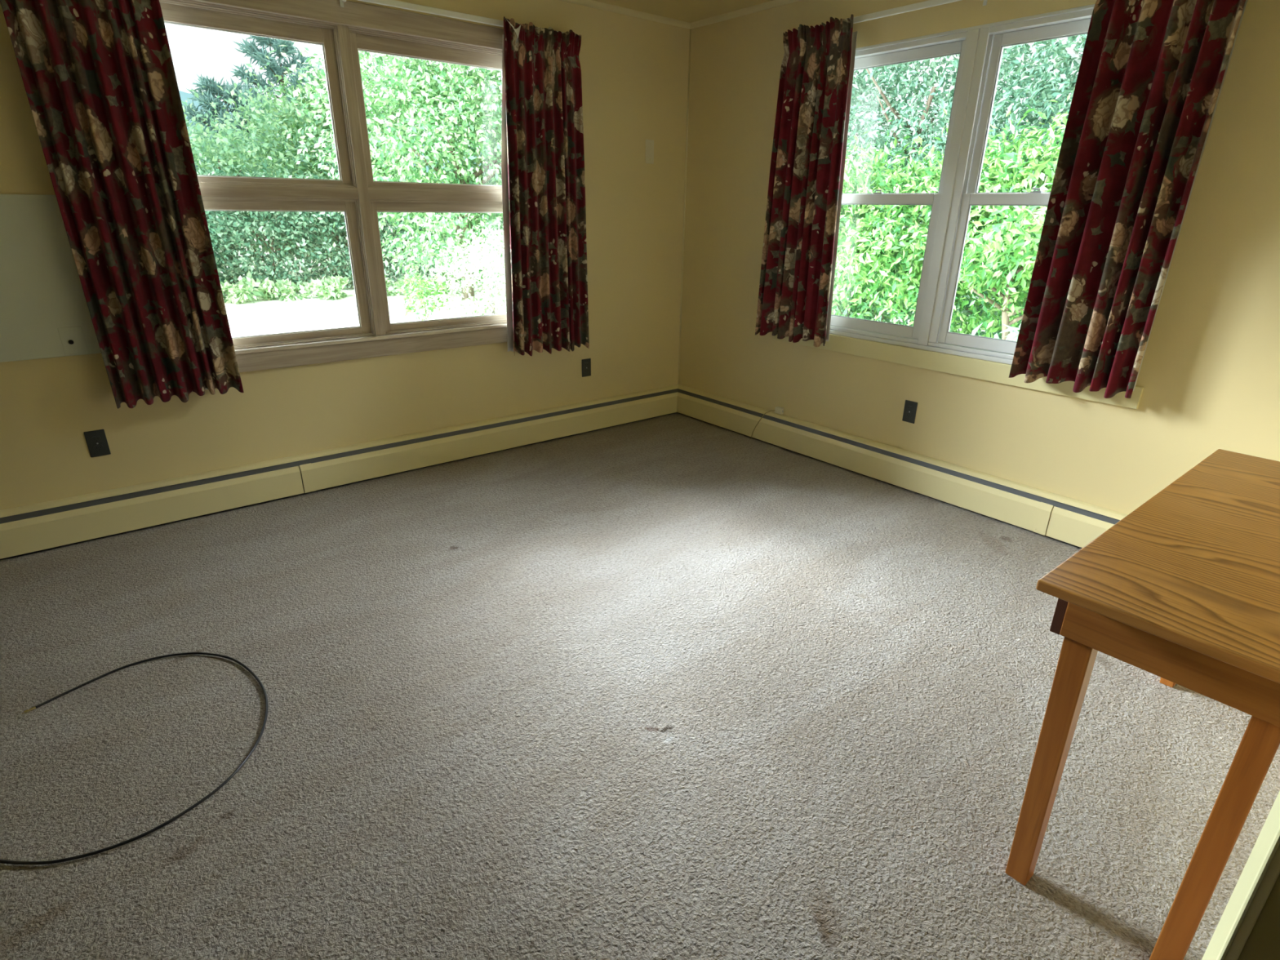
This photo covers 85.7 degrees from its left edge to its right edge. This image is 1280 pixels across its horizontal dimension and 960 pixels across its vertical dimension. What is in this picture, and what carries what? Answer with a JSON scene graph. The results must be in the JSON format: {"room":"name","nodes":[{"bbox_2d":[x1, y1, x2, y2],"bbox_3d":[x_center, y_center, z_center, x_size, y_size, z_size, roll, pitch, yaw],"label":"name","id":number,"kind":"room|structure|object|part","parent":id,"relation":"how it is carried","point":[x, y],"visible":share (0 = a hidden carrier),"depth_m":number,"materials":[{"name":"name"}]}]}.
{"room":"empty bedroom","nodes":[
{"label":"empty bedroom","id":0,"kind":"room"},
{"bbox_2d":[0,0,689,510],"bbox_3d":[-1.607,-1.131,3.277,5.040,2.418,0.140,-16,27,-36],"label":"wall","id":1,"kind":"structure","parent":0,"point":[634,70],"depth_m":3.73,"materials":[{"name":"yellow paint"}]},
{"bbox_2d":[0,194,101,362],"bbox_3d":[-2.636,-0.694,2.447,1.110,0.607,0.026,-16,27,-36],"label":"wall panel","id":2,"kind":"object","parent":1,"relation":"attached to","point":[45,313],"visible":0.85,"depth_m":2.68,"materials":[{"name":"white paint"}]},
{"bbox_2d":[84,429,111,457],"bbox_3d":[-2.320,-0.157,2.951,0.070,0.114,0.009,-16,27,-36],"label":"power outlet","id":3,"kind":"object","parent":1,"relation":"attached to","point":[96,440],"visible":1,"depth_m":2.95,"materials":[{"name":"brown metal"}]},
{"bbox_2d":[91,435,101,442],"bbox_3d":[-2.318,-0.174,2.942,0.034,0.025,0.003,-16,27,-36],"label":"receptacle","id":4,"kind":"object","parent":3,"relation":"attached to","point":[94,438],"depth_m":2.94,"materials":[{"name":"black plastic"}]},
{"bbox_2d":[93,444,103,451],"bbox_3d":[-2.319,-0.138,2.957,0.034,0.025,0.003,-16,27,-36],"label":"receptacle","id":5,"kind":"object","parent":3,"relation":"attached to","point":[96,447],"depth_m":2.96,"materials":[{"name":"black plastic"}]},
{"bbox_2d":[159,0,507,372],"bbox_3d":[-1.365,-1.396,3.358,2.000,1.566,0.172,-16,27,-36],"label":"window","id":6,"kind":"structure","parent":1,"relation":"in","point":[341,33],"depth_m":3.27,"materials":[{"name":"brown wood"}]},
{"bbox_3d":[-1.702,-1.619,2.949,0.860,0.660,0.054,-16,27,-36],"label":"sash","id":7,"kind":"part","parent":6,"relation":"part of","materials":[{"name":"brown wood"}]},
{"bbox_3d":[-1.711,-0.962,3.208,0.860,0.650,0.054,-16,27,-36],"label":"sash","id":8,"kind":"part","parent":6,"relation":"part of","materials":[{"name":"brown wood"}]},
{"bbox_3d":[-1.315,-2.062,3.041,1.970,0.093,0.020,-16,27,-36],"label":"head casing","id":9,"kind":"part","parent":6,"relation":"part of","materials":[{"name":"brown wood"}]},
{"bbox_3d":[-1.374,-0.755,3.611,2.000,0.020,0.172,-16,27,-36],"label":"sill","id":10,"kind":"part","parent":6,"relation":"part of","materials":[{"name":"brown wood"}]},
{"bbox_3d":[-0.994,-1.819,3.481,0.860,0.660,0.054,-16,27,-36],"label":"sash","id":11,"kind":"part","parent":6,"relation":"part of","materials":[{"name":"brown wood"}]},
{"bbox_3d":[-1.004,-1.162,3.740,0.860,0.650,0.054,-16,27,-36],"label":"sash","id":12,"kind":"part","parent":6,"relation":"part of","materials":[{"name":"brown wood"}]},
{"bbox_2d":[0,384,678,559],"bbox_3d":[-1.613,-0.055,3.568,4.900,0.194,0.065,-16,27,-36],"label":"baseboard heater","id":13,"kind":"object","parent":1,"relation":"attached to","point":[24,530],"visible":0.98,"depth_m":3.44,"materials":[{"name":"yellow metal"}]},
{"bbox_3d":[-1.681,-0.010,3.494,0.054,0.148,0.018,-16,27,-36],"label":"splice plate","id":14,"kind":"part","parent":13,"relation":"part of","materials":[{"name":"yellow metal"}]},
{"bbox_2d":[339,0,564,33],"bbox_3d":[-1.301,-2.096,3.002,2.426,0.060,0.071,-16,27,-36],"label":"curtain rod","id":15,"kind":"object","parent":1,"relation":"attached to","point":[394,3],"visible":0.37,"depth_m":3.22,"materials":[{"name":"white metal"}]},
{"bbox_2d":[0,0,244,408],"bbox_3d":[-2.001,-1.126,2.714,0.488,1.681,0.091,-16,27,-36],"label":"curtain","id":16,"kind":"object","parent":15,"relation":"hanging from","point":[99,77],"visible":1,"depth_m":2.69,"materials":[{"name":"fabric"}]},
{"bbox_2d":[501,16,589,355],"bbox_3d":[-0.523,-1.538,3.824,0.530,1.681,0.097,-16,27,-36],"label":"curtain","id":17,"kind":"object","parent":15,"relation":"hanging from","point":[543,177],"visible":1,"depth_m":3.79,"materials":[{"name":"fabric"}]},
{"bbox_2d":[582,358,591,377],"bbox_3d":[-0.344,-0.722,4.436,0.070,0.114,0.009,-16,27,-36],"label":"power outlet","id":18,"kind":"object","parent":1,"relation":"attached to","point":[586,363],"visible":1,"depth_m":4.43,"materials":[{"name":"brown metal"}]},
{"bbox_2d":[560,0,690,29],"bbox_3d":[-1.595,-2.204,2.737,4.898,0.026,0.026,-16,27,-36],"label":"trim","id":19,"kind":"structure","parent":1,"relation":"attached to","point":[590,3],"depth_m":3.89,"materials":[{"name":"beige wood"}]},
{"bbox_2d":[644,139,653,164],"bbox_3d":[0.060,-2.025,4.257,0.066,0.134,0.008,-16,27,-36],"label":"blank wall plate","id":20,"kind":"object","parent":1,"relation":"attached to","point":[649,143],"visible":1,"depth_m":4.25,"materials":[{"name":"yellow plastic"}]},
{"bbox_2d":[677,28,691,384],"bbox_3d":[0.292,-1.717,4.585,0.008,2.198,0.008,-16,27,-36],"label":"trim","id":21,"kind":"structure","parent":1,"relation":"attached to","point":[690,28],"depth_m":4.53,"materials":[{"name":"beige wood"}]},
{"bbox_2d":[0,413,1279,959],"bbox_3d":[-0.019,0.843,1.788,5.180,0.120,5.440,-16,27,-36],"label":"floor","id":22,"kind":"structure","parent":0,"point":[675,686],"depth_m":1.95,"materials":[{"name":"beige carpet"}]},
{"bbox_2d":[0,652,268,865],"bbox_3d":[-1.403,0.710,1.896,0.707,0.011,0.794,-2,22,-8],"label":"coaxial cable","id":23,"kind":"object","parent":22,"relation":"on","point":[2,861],"visible":1,"depth_m":1.82,"materials":[{"name":"plastic"}]},
{"bbox_2d":[1004,448,1279,959],"bbox_3d":[1.338,0.455,1.636,1.235,0.750,0.412,-16,27,-37],"label":"table","id":24,"kind":"object","parent":22,"relation":"on","point":[1184,589],"visible":1,"depth_m":1.29,"materials":[{"name":"brown wood"}]},
{"bbox_3d":[0.851,0.544,1.422,0.045,0.728,0.059,-16,27,-37],"label":"leg","id":25,"kind":"part","parent":24,"relation":"part of","materials":[{"name":"brown wood"}]},
{"bbox_3d":[1.678,0.303,2.062,0.042,0.728,0.048,-16,27,-37],"label":"leg","id":26,"kind":"part","parent":24,"relation":"part of","materials":[{"name":"brown wood"}]},
{"bbox_3d":[1.030,0.625,1.222,0.045,0.728,0.043,-16,27,-37],"label":"leg","id":27,"kind":"part","parent":24,"relation":"part of","materials":[{"name":"brown wood"}]},
{"bbox_2d":[592,0,773,22],"bbox_3d":[0.015,-1.518,0.857,5.180,0.120,5.440,-16,27,-36],"label":"ceiling","id":28,"kind":"structure","parent":0,"point":[687,11],"depth_m":3.82,"materials":[{"name":"yellow paint"}]},
{"bbox_2d":[679,0,1279,514],"bbox_3d":[2.006,-0.872,2.750,0.140,2.418,5.300,-16,27,-36],"label":"wall","id":29,"kind":"structure","parent":0,"point":[1209,375],"depth_m":3.12,"materials":[{"name":"yellow paint"}]},
{"bbox_2d":[690,0,800,29],"bbox_3d":[1.439,-2.209,2.859,0.026,0.026,3.643,-16,27,-36],"label":"trim","id":30,"kind":"structure","parent":29,"relation":"attached to","point":[774,3],"depth_m":3.86,"materials":[{"name":"beige wood"}]},
{"bbox_2d":[791,0,986,31],"bbox_3d":[1.418,-2.033,2.913,0.071,0.060,1.981,-16,27,-36],"label":"curtain rod","id":31,"kind":"object","parent":29,"relation":"attached to","point":[929,3],"visible":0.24,"depth_m":3.13,"materials":[{"name":"white metal"}]},
{"bbox_2d":[755,14,857,346],"bbox_3d":[0.884,-1.539,3.713,0.092,1.580,0.502,-16,27,-36],"label":"curtain","id":32,"kind":"object","parent":31,"relation":"hanging from","point":[807,167],"visible":1,"depth_m":3.67,"materials":[{"name":"fabric"}]},
{"bbox_2d":[1008,0,1247,398],"bbox_3d":[1.820,-1.107,2.626,0.099,1.558,0.483,-16,27,-36],"label":"curtain","id":33,"kind":"object","parent":31,"relation":"hanging from","point":[1150,79],"visible":1,"depth_m":2.61,"materials":[{"name":"fabric"}]},
{"bbox_2d":[676,384,1128,548],"bbox_3d":[1.392,-0.061,3.693,0.066,0.194,3.644,-16,27,-36],"label":"baseboard heater","id":34,"kind":"object","parent":29,"relation":"attached to","point":[1075,522],"visible":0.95,"depth_m":3.60,"materials":[{"name":"yellow metal"}]},
{"bbox_2d":[750,409,774,439],"bbox_3d":[0.775,-0.349,4.372,0.154,0.218,0.017,15,25,31],"label":"wire","id":35,"kind":"object","parent":34,"relation":"hanging from","point":[773,410],"visible":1,"depth_m":4.37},
{"bbox_2d":[774,406,783,414],"bbox_3d":[0.866,-0.432,4.285,0.026,0.039,0.053,-16,27,-36],"label":"box","id":36,"kind":"object","parent":34,"relation":"on","point":[778,410],"visible":1,"depth_m":4.27,"materials":[{"name":"white plastic"}]},
{"bbox_3d":[1.839,0.177,3.148,0.018,0.148,0.052,-16,27,-36],"label":"splice plate","id":37,"kind":"part","parent":34,"relation":"part of","materials":[{"name":"yellow metal"}]},
{"bbox_2d":[902,400,917,423],"bbox_3d":[1.410,-0.356,3.607,0.009,0.114,0.070,-16,27,-36],"label":"power outlet","id":38,"kind":"object","parent":29,"relation":"attached to","point":[910,407],"visible":1,"depth_m":3.60,"materials":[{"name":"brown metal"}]},
{"bbox_2d":[906,413,911,417],"bbox_3d":[1.407,-0.338,3.613,0.003,0.025,0.034,-16,27,-36],"label":"receptacle","id":39,"kind":"object","parent":38,"relation":"attached to","point":[908,415],"depth_m":3.61,"materials":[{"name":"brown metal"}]},
{"bbox_2d":[906,405,913,410],"bbox_3d":[1.408,-0.374,3.598,0.003,0.025,0.034,-16,27,-36],"label":"receptacle","id":40,"kind":"object","parent":38,"relation":"attached to","point":[908,407],"depth_m":3.60,"materials":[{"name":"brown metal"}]},
{"bbox_2d":[773,4,1143,408],"bbox_3d":[1.485,-1.305,3.264,0.158,1.542,1.930,-16,27,-36],"label":"window","id":41,"kind":"structure","parent":29,"relation":"in","point":[980,48],"depth_m":3.22,"materials":[{"name":"white plastic"}]},
{"bbox_3d":[1.216,-1.136,3.634,0.027,0.684,0.681,-16,27,-36],"label":"sash","id":42,"kind":"part","parent":41,"relation":"part of","materials":[{"name":"white plastic"}]},
{"bbox_3d":[1.254,-1.744,3.419,0.029,0.658,0.681,-16,27,-36],"label":"sash","id":43,"kind":"part","parent":41,"relation":"part of","materials":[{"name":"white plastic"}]},
{"bbox_3d":[1.475,-0.685,3.522,0.144,0.022,1.520,-16,27,-36],"label":"sill","id":44,"kind":"part","parent":41,"relation":"part of","materials":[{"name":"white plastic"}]},
{"bbox_3d":[1.486,-1.333,3.268,0.140,1.373,1.520,-16,27,-36],"label":"frame","id":45,"kind":"part","parent":41,"relation":"part of","materials":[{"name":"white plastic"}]},
{"bbox_3d":[1.703,-0.908,3.073,0.027,0.684,0.666,-16,27,-36],"label":"sash","id":46,"kind":"part","parent":41,"relation":"part of","materials":[{"name":"white plastic"}]},
{"bbox_3d":[1.740,-1.516,2.859,0.029,0.658,0.666,-16,27,-36],"label":"sash","id":47,"kind":"part","parent":41,"relation":"part of","materials":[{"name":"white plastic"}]},
{"bbox_2d":[1237,873,1279,959],"bbox_3d":[1.770,-0.309,1.316,2.157,2.418,0.115,-16,27,-36],"label":"wall","id":48,"kind":"structure","parent":0,"point":[1263,943],"depth_m":0.99,"materials":[{"name":"yellow paint"}]},
{"bbox_2d":[1201,791,1279,959],"bbox_3d":[0.905,0.043,0.798,0.028,2.120,0.066,16,26,33],"label":"door frame","id":49,"kind":"structure","parent":48,"relation":"in","point":[1260,873],"depth_m":1.00,"materials":[{"name":"beige paint"}]},
{"label":"outside","id":50,"kind":"structure","parent":0,"visible":0},
{"bbox_2d":[178,90,853,215],"bbox_3d":[-31.516,-81.463,166.130,295.000,34.140,60.000,-16,27,-36],"label":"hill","id":51,"kind":"structure","parent":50,"point":[184,95],"depth_m":136.75,"materials":[{"name":"green plant"}]},
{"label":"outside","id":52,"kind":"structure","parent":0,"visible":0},
{"bbox_2d":[215,217,1022,337],"bbox_3d":[-16.225,-16.332,46.634,110.000,0.300,150.000,-16,27,-36],"label":"lawn","id":53,"kind":"structure","parent":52,"point":[260,317],"depth_m":13.44,"materials":[{"name":"green plant"}]},
{"bbox_2d":[180,72,288,257],"bbox_3d":[-14.263,-10.892,24.354,4.236,5.977,4.341,-16,27,-36],"label":"pine tree","id":54,"kind":"object","parent":53,"relation":"on","point":[211,90],"visible":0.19,"depth_m":23.08,"materials":[{"name":"green plant"}]},
{"bbox_2d":[195,156,277,297],"bbox_3d":[-10.131,-5.471,15.044,3.824,3.002,2.730,-14,26,-33],"label":"shrub","id":55,"kind":"object","parent":53,"relation":"on","point":[217,171],"visible":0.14,"depth_m":15.24,"materials":[{"name":"green plant"}]},
{"bbox_2d":[219,279,257,303],"bbox_3d":[-8.633,-3.913,14.521,0.980,0.638,0.934,-16,27,-36],"label":"plant","id":56,"kind":"object","parent":53,"relation":"on","point":[232,296],"visible":0.49,"depth_m":14.39,"materials":[{"name":"green plant"}]},
{"bbox_2d":[221,271,272,304],"bbox_3d":[-8.234,-4.002,14.586,0.701,0.812,0.944,14,25,31],"label":"plant","id":57,"kind":"object","parent":53,"relation":"on","point":[246,295],"visible":0.91,"depth_m":14.40,"materials":[{"name":"green plant"}]},
{"bbox_2d":[225,35,329,257],"bbox_3d":[-12.255,-11.887,24.806,5.094,7.550,4.999,-16,27,-36],"label":"pine tree","id":58,"kind":"object","parent":53,"relation":"on","point":[259,55],"visible":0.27,"depth_m":23.31,"materials":[{"name":"green plant"}]},
{"bbox_2d":[205,162,350,293],"bbox_3d":[-8.557,-5.650,15.742,3.657,2.946,2.794,-16,27,-36],"label":"shrub","id":59,"kind":"object","parent":53,"relation":"on","point":[270,229],"visible":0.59,"depth_m":15.58,"materials":[{"name":"green plant"}]},
{"bbox_2d":[255,276,301,300],"bbox_3d":[-7.915,-4.134,15.062,0.973,0.606,0.877,10,23,23],"label":"plant","id":60,"kind":"object","parent":53,"relation":"on","point":[266,282],"visible":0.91,"depth_m":14.88,"materials":[{"name":"green plant"}]},
{"bbox_2d":[181,62,385,284],"bbox_3d":[-10.318,-7.225,16.579,8.612,5.234,5.455,-13,25,-31],"label":"broadleaf tree","id":61,"kind":"object","parent":53,"relation":"on","point":[222,153],"visible":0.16,"depth_m":16.66,"materials":[{"name":"green plant"}]},
{"bbox_2d":[272,279,312,302],"bbox_3d":[-7.619,-4.123,15.183,0.892,0.577,0.833,-16,27,-36],"label":"plant","id":62,"kind":"object","parent":53,"relation":"on","point":[291,296],"visible":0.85,"depth_m":15.07,"materials":[{"name":"green plant"}]},
{"bbox_2d":[299,275,347,299],"bbox_3d":[-6.999,-4.204,15.369,0.833,0.646,1.007,1,22,-1],"label":"plant","id":63,"kind":"object","parent":53,"relation":"on","point":[317,291],"visible":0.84,"depth_m":15.08,"materials":[{"name":"green plant"}]},
{"bbox_2d":[221,51,435,274],"bbox_3d":[-8.523,-8.939,19.525,5.906,6.094,4.895,-6,23,-17],"label":"broadleaf tree","id":64,"kind":"object","parent":53,"relation":"on","point":[309,108],"visible":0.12,"depth_m":18.43,"materials":[{"name":"green plant"}]},
{"bbox_2d":[318,273,349,300],"bbox_3d":[-6.801,-4.256,15.438,0.559,0.717,0.890,0,22,-2],"label":"plant","id":65,"kind":"object","parent":53,"relation":"on","point":[336,281],"visible":0.79,"depth_m":15.30,"materials":[{"name":"green plant"}]},
{"bbox_2d":[261,161,412,289],"bbox_3d":[-7.469,-6.109,16.949,3.513,2.933,2.986,-16,27,-36],"label":"shrub","id":66,"kind":"object","parent":53,"relation":"on","point":[341,269],"visible":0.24,"depth_m":16.59,"materials":[{"name":"green plant"}]},
{"bbox_2d":[315,166,453,283],"bbox_3d":[-6.241,-6.606,17.986,3.450,3.134,3.336,2,22,2],"label":"shrub","id":67,"kind":"object","parent":53,"relation":"on","point":[392,273],"visible":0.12,"depth_m":17.80,"materials":[{"name":"green plant"}]},
{"bbox_2d":[267,41,504,302],"bbox_3d":[-3.368,-7.009,14.394,7.998,6.419,5.592,-11,24,-27],"label":"maple tree","id":68,"kind":"object","parent":53,"relation":"on","point":[415,89],"visible":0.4,"depth_m":13.30,"materials":[{"name":"green plant"}]},
{"bbox_2d":[384,275,397,296],"bbox_3d":[-6.074,-4.469,15.960,0.808,0.634,0.982,15,25,31],"label":"plant","id":69,"kind":"object","parent":53,"relation":"on","point":[388,282],"visible":0.2,"depth_m":16.05,"materials":[{"name":"green plant"}]},
{"bbox_2d":[390,275,428,296],"bbox_3d":[-5.369,-4.519,16.180,0.892,0.566,0.857,-16,27,-36],"label":"plant","id":70,"kind":"object","parent":53,"relation":"on","point":[397,285],"visible":0.34,"depth_m":15.97,"materials":[{"name":"green plant"}]},
{"bbox_2d":[397,270,440,294],"bbox_3d":[-5.188,-4.587,16.272,1.077,0.695,0.769,1,22,0],"label":"plant","id":71,"kind":"object","parent":53,"relation":"on","point":[420,274],"visible":0.06,"depth_m":16.28,"materials":[{"name":"green plant"}]},
{"bbox_2d":[395,266,456,320],"bbox_3d":[-3.585,-3.042,11.617,1.008,1.088,0.905,-16,27,-36],"label":"leafy sapling","id":72,"kind":"object","parent":53,"relation":"on","point":[420,290],"visible":0.86,"depth_m":11.52,"materials":[{"name":"green plant"}]},
{"bbox_2d":[367,70,504,278],"bbox_3d":[-2.054,-9.020,18.148,6.403,7.426,7.830,14,25,30],"label":"maple tree","id":73,"kind":"object","parent":53,"relation":"on","point":[481,166],"visible":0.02,"depth_m":17.34,"materials":[{"name":"green plant"}]},
{"bbox_2d":[431,269,459,293],"bbox_3d":[-4.689,-4.760,16.654,0.781,0.655,0.791,6,22,13],"label":"plant","id":74,"kind":"object","parent":53,"relation":"on","point":[442,273],"visible":0.24,"depth_m":16.63,"materials":[{"name":"green plant"}]},
{"bbox_2d":[417,213,506,319],"bbox_3d":[-2.506,-3.494,11.621,2.480,2.025,2.310,-3,22,-10],"label":"flowering shrub","id":75,"kind":"object","parent":53,"relation":"on","point":[486,264],"visible":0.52,"depth_m":11.41,"materials":[{"name":"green plant"}]},
{"bbox_2d":[423,166,502,282],"bbox_3d":[-4.306,-6.996,19.004,3.994,3.136,2.779,-12,25,-29],"label":"shrub","id":76,"kind":"object","parent":53,"relation":"on","point":[471,166],"visible":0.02,"depth_m":18.68,"materials":[{"name":"green plant"}]},
{"bbox_2d":[831,120,1013,324],"bbox_3d":[2.688,-2.891,8.832,3.658,2.977,4.029,-2,22,-7],"label":"shrub","id":77,"kind":"object","parent":53,"relation":"on","point":[857,265],"visible":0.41,"depth_m":7.77,"materials":[{"name":"green plant"}]},
{"bbox_2d":[831,237,1020,338],"bbox_3d":[3.079,-2.337,9.056,2.881,1.905,4.380,-16,27,-36],"label":"shrub","id":78,"kind":"object","parent":53,"relation":"on","point":[861,308],"visible":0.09,"depth_m":8.46,"materials":[{"name":"green plant"}]},
{"bbox_2d":[842,206,1043,338],"bbox_3d":[4.499,-2.651,9.101,3.592,2.494,5.872,-13,25,-30],"label":"shrub","id":79,"kind":"object","parent":53,"relation":"on","point":[967,305],"visible":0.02,"depth_m":9.01,"materials":[{"name":"green plant"}]},
{"bbox_2d":[846,40,1067,237],"bbox_3d":[5.785,-8.438,16.768,7.294,7.832,11.060,-18,28,-39],"label":"tree","id":80,"kind":"object","parent":53,"relation":"on","point":[927,82],"visible":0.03,"depth_m":14.92,"materials":[{"name":"green plant"}]},
{"bbox_2d":[843,42,1075,237],"bbox_3d":[5.236,-6.535,13.721,6.031,6.247,6.745,-14,26,-34],"label":"tree","id":81,"kind":"object","parent":53,"relation":"on","point":[894,130],"visible":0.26,"depth_m":13.09,"materials":[{"name":"green plant"}]},
{"bbox_2d":[852,87,1075,339],"bbox_3d":[4.002,-2.337,7.095,3.199,3.251,4.187,-12,25,-29],"label":"shrub","id":82,"kind":"object","parent":53,"relation":"on","point":[1022,238],"visible":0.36,"depth_m":7.02,"materials":[{"name":"green plant"}]},
{"bbox_2d":[971,323,982,335],"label":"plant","id":83,"kind":"object","parent":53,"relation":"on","point":[974,331],"depth_m":6.63,"materials":[{"name":"plant"}]},
{"bbox_2d":[890,34,1087,311],"bbox_3d":[7.799,-5.656,11.495,5.488,6.316,7.709,-13,26,-32],"label":"tree","id":84,"kind":"object","parent":53,"relation":"on","point":[1041,89],"visible":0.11,"depth_m":11.33,"materials":[{"name":"green plant"}]},
{"bbox_2d":[905,35,1086,171],"bbox_3d":[9.846,-7.047,12.610,7.405,8.247,10.084,-8,23,-22],"label":"tree","id":85,"kind":"object","parent":53,"relation":"on","point":[1073,37],"visible":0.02,"depth_m":13.15,"materials":[{"name":"green plant"}]},
{"bbox_2d":[994,323,1021,341],"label":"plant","id":86,"kind":"object","parent":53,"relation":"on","point":[1013,335],"depth_m":6.39,"materials":[{"name":"plant"}]}
]}

